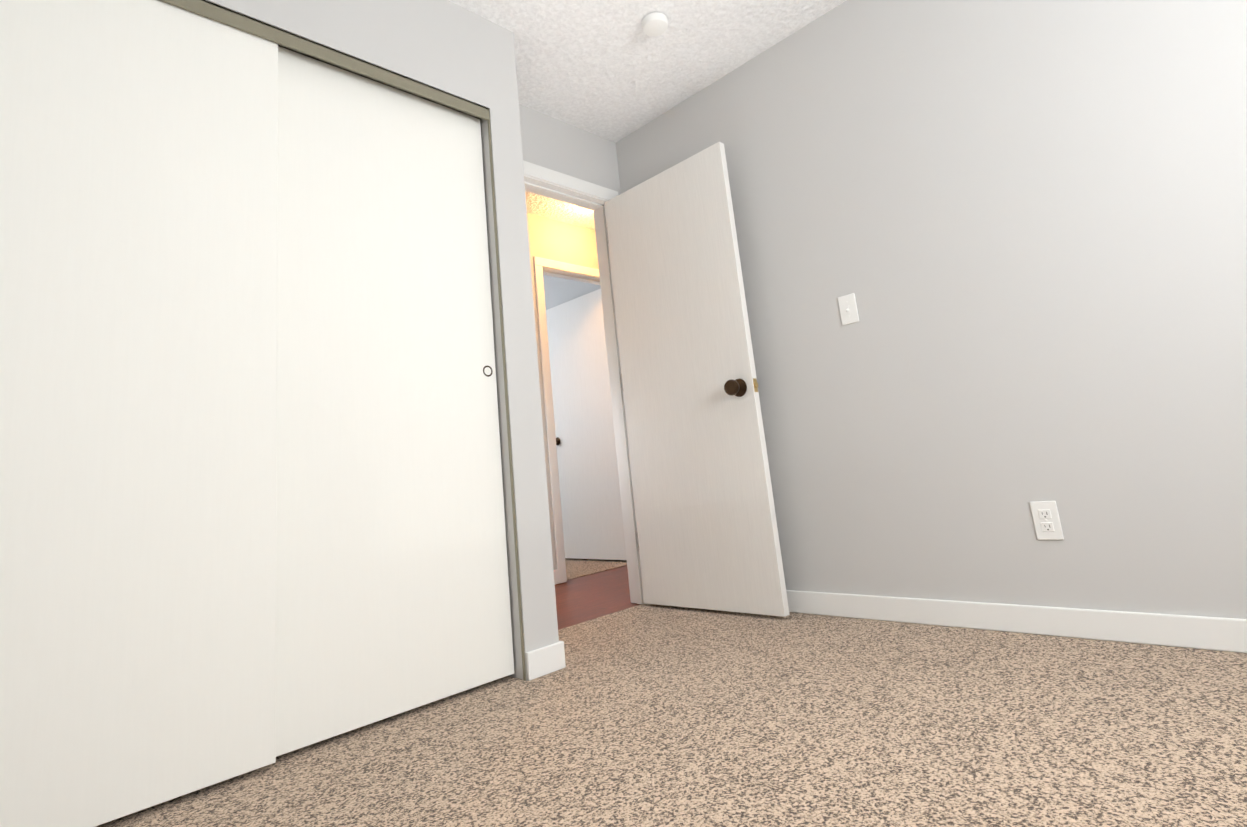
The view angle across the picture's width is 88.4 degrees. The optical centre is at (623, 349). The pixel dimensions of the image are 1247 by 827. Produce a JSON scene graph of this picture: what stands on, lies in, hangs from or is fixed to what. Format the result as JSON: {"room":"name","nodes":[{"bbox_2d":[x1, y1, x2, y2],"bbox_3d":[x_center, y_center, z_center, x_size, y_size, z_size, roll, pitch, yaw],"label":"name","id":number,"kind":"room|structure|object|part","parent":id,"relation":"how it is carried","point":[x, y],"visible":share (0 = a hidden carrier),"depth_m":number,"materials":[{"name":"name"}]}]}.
{"room":"empty bedroom","nodes":[
{"label":"empty bedroom","id":0,"kind":"room"},
{"bbox_2d":[206,0,558,680],"bbox_3d":[-1.112,-0.165,1.693,2.087,2.420,0.120,5,-15,-45],"label":"wall","id":1,"kind":"structure","parent":0,"point":[449,47],"depth_m":2.27,"materials":[{"name":"grey paint"}]},
{"bbox_2d":[0,0,277,826],"bbox_3d":[-1.204,0.011,1.504,0.712,1.992,0.026,5,-15,-45],"label":"closet door","id":2,"kind":"structure","parent":1,"relation":"in","point":[138,304],"depth_m":1.51,"materials":[{"name":"paint"}]},
{"bbox_2d":[159,0,525,680],"bbox_3d":[-0.961,0.035,1.776,1.453,2.030,0.096,5,-15,-45],"label":"trim","id":3,"kind":"structure","parent":1,"relation":"attached to","point":[286,39],"depth_m":2.10,"materials":[{"name":"silver metal"}]},
{"bbox_2d":[276,46,513,756],"bbox_3d":[-0.732,0.063,2.023,0.762,1.992,0.026,5,-15,-45],"label":"closet door","id":4,"kind":"structure","parent":1,"relation":"in","point":[392,590],"depth_m":1.98,"materials":[{"name":"paint"}]},
{"bbox_3d":[-0.479,0.075,2.260,0.040,0.040,0.006,5,-15,-45],"label":"handle","id":5,"kind":"part","parent":4,"relation":"part of","materials":[{"name":"white metal"}]},
{"bbox_2d":[527,212,598,569],"bbox_3d":[-0.033,0.308,4.714,3.983,2.420,0.120,5,-15,-45],"label":"wall","id":6,"kind":"structure","parent":0,"point":[555,240],"depth_m":4.45,"materials":[{"name":"yellow paint"}]},
{"bbox_2d":[554,569,558,584],"bbox_3d":[0.171,1.439,4.491,3.863,0.085,0.013,5,-15,-45],"label":"baseboard","id":7,"kind":"structure","parent":6,"relation":"attached to","point":[556,577],"depth_m":3.91,"materials":[{"name":"white wood"}]},
{"bbox_2d":[534,256,599,583],"bbox_3d":[-0.243,0.440,4.461,0.854,2.107,0.148,5,-15,-45],"label":"door frame","id":8,"kind":"structure","parent":6,"relation":"attached to","point":[539,263],"depth_m":4.18,"materials":[{"name":"white wood"}]},
{"bbox_2d":[546,289,626,559],"bbox_3d":[-0.316,0.582,4.991,0.146,2.015,0.760,5,-15,-45],"label":"room door","id":9,"kind":"structure","parent":6,"relation":"in","point":[592,517],"depth_m":4.96,"materials":[{"name":"paint"}]},
{"bbox_3d":[-0.553,0.737,5.159,0.065,0.066,0.066,5,-15,-45],"label":"knob","id":10,"kind":"part","parent":9,"relation":"part of","materials":[{"name":"brown metal"}]},
{"bbox_2d":[519,104,620,194],"bbox_3d":[0.721,0.105,4.054,3.863,2.420,0.120,5,-15,-45],"label":"wall","id":11,"kind":"structure","parent":0,"point":[552,143],"depth_m":3.28,"materials":[{"name":"grey paint"}]},
{"bbox_2d":[523,160,650,604],"bbox_3d":[-0.305,0.161,2.998,0.929,2.115,0.148,5,-15,-45],"label":"door frame","id":12,"kind":"structure","parent":11,"relation":"attached to","point":[596,205],"depth_m":3.25,"materials":[{"name":"white wood"}]},
{"bbox_2d":[605,142,789,616],"bbox_3d":[0.271,0.130,2.945,0.177,2.015,0.760,5,-15,-45],"label":"bedroom door","id":13,"kind":"structure","parent":11,"relation":"in","point":[707,530],"depth_m":2.89,"materials":[{"name":"paint"}]},
{"bbox_3d":[0.463,0.158,2.678,0.077,0.078,0.078,5,-15,-45],"label":"knob","id":14,"kind":"part","parent":13,"relation":"part of","materials":[{"name":"brown metal"}]},
{"bbox_2d":[753,378,757,391],"bbox_3d":[0.550,0.147,2.670,0.025,0.058,0.002,5,-15,-45],"label":"door latch plate","id":15,"kind":"object","parent":13,"relation":"attached to","point":[754,382],"visible":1,"depth_m":2.67,"materials":[{"name":"gold metal"}]},
{"bbox_2d":[543,275,600,309],"bbox_3d":[-1.012,0.644,5.948,0.120,2.420,3.080,5,-15,-45],"label":"wall","id":16,"kind":"structure","parent":0,"point":[558,291],"depth_m":5.47,"materials":[{"name":"grey paint"}]},
{"bbox_2d":[565,558,626,579],"bbox_3d":[-1.003,1.873,5.640,4.103,0.100,3.260,5,-15,-45],"label":"floor","id":17,"kind":"structure","parent":0,"point":[576,568],"depth_m":4.52,"materials":[{"name":"beige carpet"}]},
{"bbox_2d":[555,566,639,629],"bbox_3d":[0.536,1.444,4.207,3.983,0.096,1.030,5,-15,-45],"label":"floor","id":18,"kind":"structure","parent":0,"point":[590,597],"depth_m":3.40,"materials":[{"name":"brown wood"}]},
{"bbox_2d":[449,0,845,229],"bbox_3d":[-0.395,-1.120,3.807,6.190,0.100,7.840,5,-15,-45],"label":"ceiling","id":19,"kind":"structure","parent":0,"point":[611,70],"depth_m":2.81,"materials":[{"name":"white paint"}]},
{"bbox_2d":[642,12,667,35],"bbox_3d":[0.129,-1.330,2.619,0.107,0.040,0.107,5,-15,-45],"label":"smoke detector","id":20,"kind":"object","parent":19,"relation":"attached to","point":[655,24],"visible":1,"depth_m":2.59,"materials":[{"name":"white plastic"}]},
{"bbox_2d":[96,604,1246,826],"bbox_3d":[0.173,0.859,0.986,3.290,0.100,3.970,5,-15,-45],"label":"floor","id":21,"kind":"structure","parent":0,"point":[654,716],"depth_m":1.45,"materials":[{"name":"beige carpet"}]},
{"bbox_2d":[616,0,1246,618],"bbox_3d":[1.338,-0.319,2.173,0.120,2.420,3.500,5,-15,-45],"label":"wall","id":22,"kind":"structure","parent":0,"point":[1018,228],"depth_m":2.15,"materials":[{"name":"grey paint"}]},
{"bbox_2d":[838,293,858,324],"bbox_3d":[0.881,-0.160,2.520,0.022,0.115,0.070,5,-15,-45],"label":"switch plate","id":23,"kind":"object","parent":22,"relation":"attached to","point":[848,309],"visible":1,"depth_m":2.52,"materials":[{"name":"white plastic"}]},
{"bbox_3d":[0.884,-0.160,2.523,0.002,0.026,0.012,5,-15,-45],"label":"frame","id":24,"kind":"part","parent":23,"relation":"part of","materials":[{"name":"white plastic"}]},
{"bbox_2d":[786,590,1246,652],"bbox_3d":[1.364,0.829,1.948,0.013,0.085,3.380,5,-15,-45],"label":"baseboard","id":25,"kind":"structure","parent":22,"relation":"attached to","point":[1209,633],"depth_m":2.00,"materials":[{"name":"white wood"}]},
{"bbox_2d":[1030,501,1063,539],"bbox_3d":[1.329,0.536,2.013,0.009,0.118,0.072,5,-15,-45],"label":"electrical outlet plate","id":26,"kind":"object","parent":22,"relation":"attached to","point":[1046,520],"visible":1,"depth_m":2.01,"materials":[{"name":"white plastic"}]},
{"bbox_3d":[-0.909,0.041,2.871,0.120,2.420,1.300,5,-15,-45],"label":"wall","id":27,"kind":"structure","parent":0,"visible":0},
{"bbox_2d":[526,641,565,680],"bbox_3d":[-0.394,1.065,2.253,0.152,0.085,0.413,5,-15,-45],"label":"baseboard","id":28,"kind":"structure","parent":27,"relation":"attached to","point":[545,660],"depth_m":2.11,"materials":[{"name":"white wood"}]}
]}

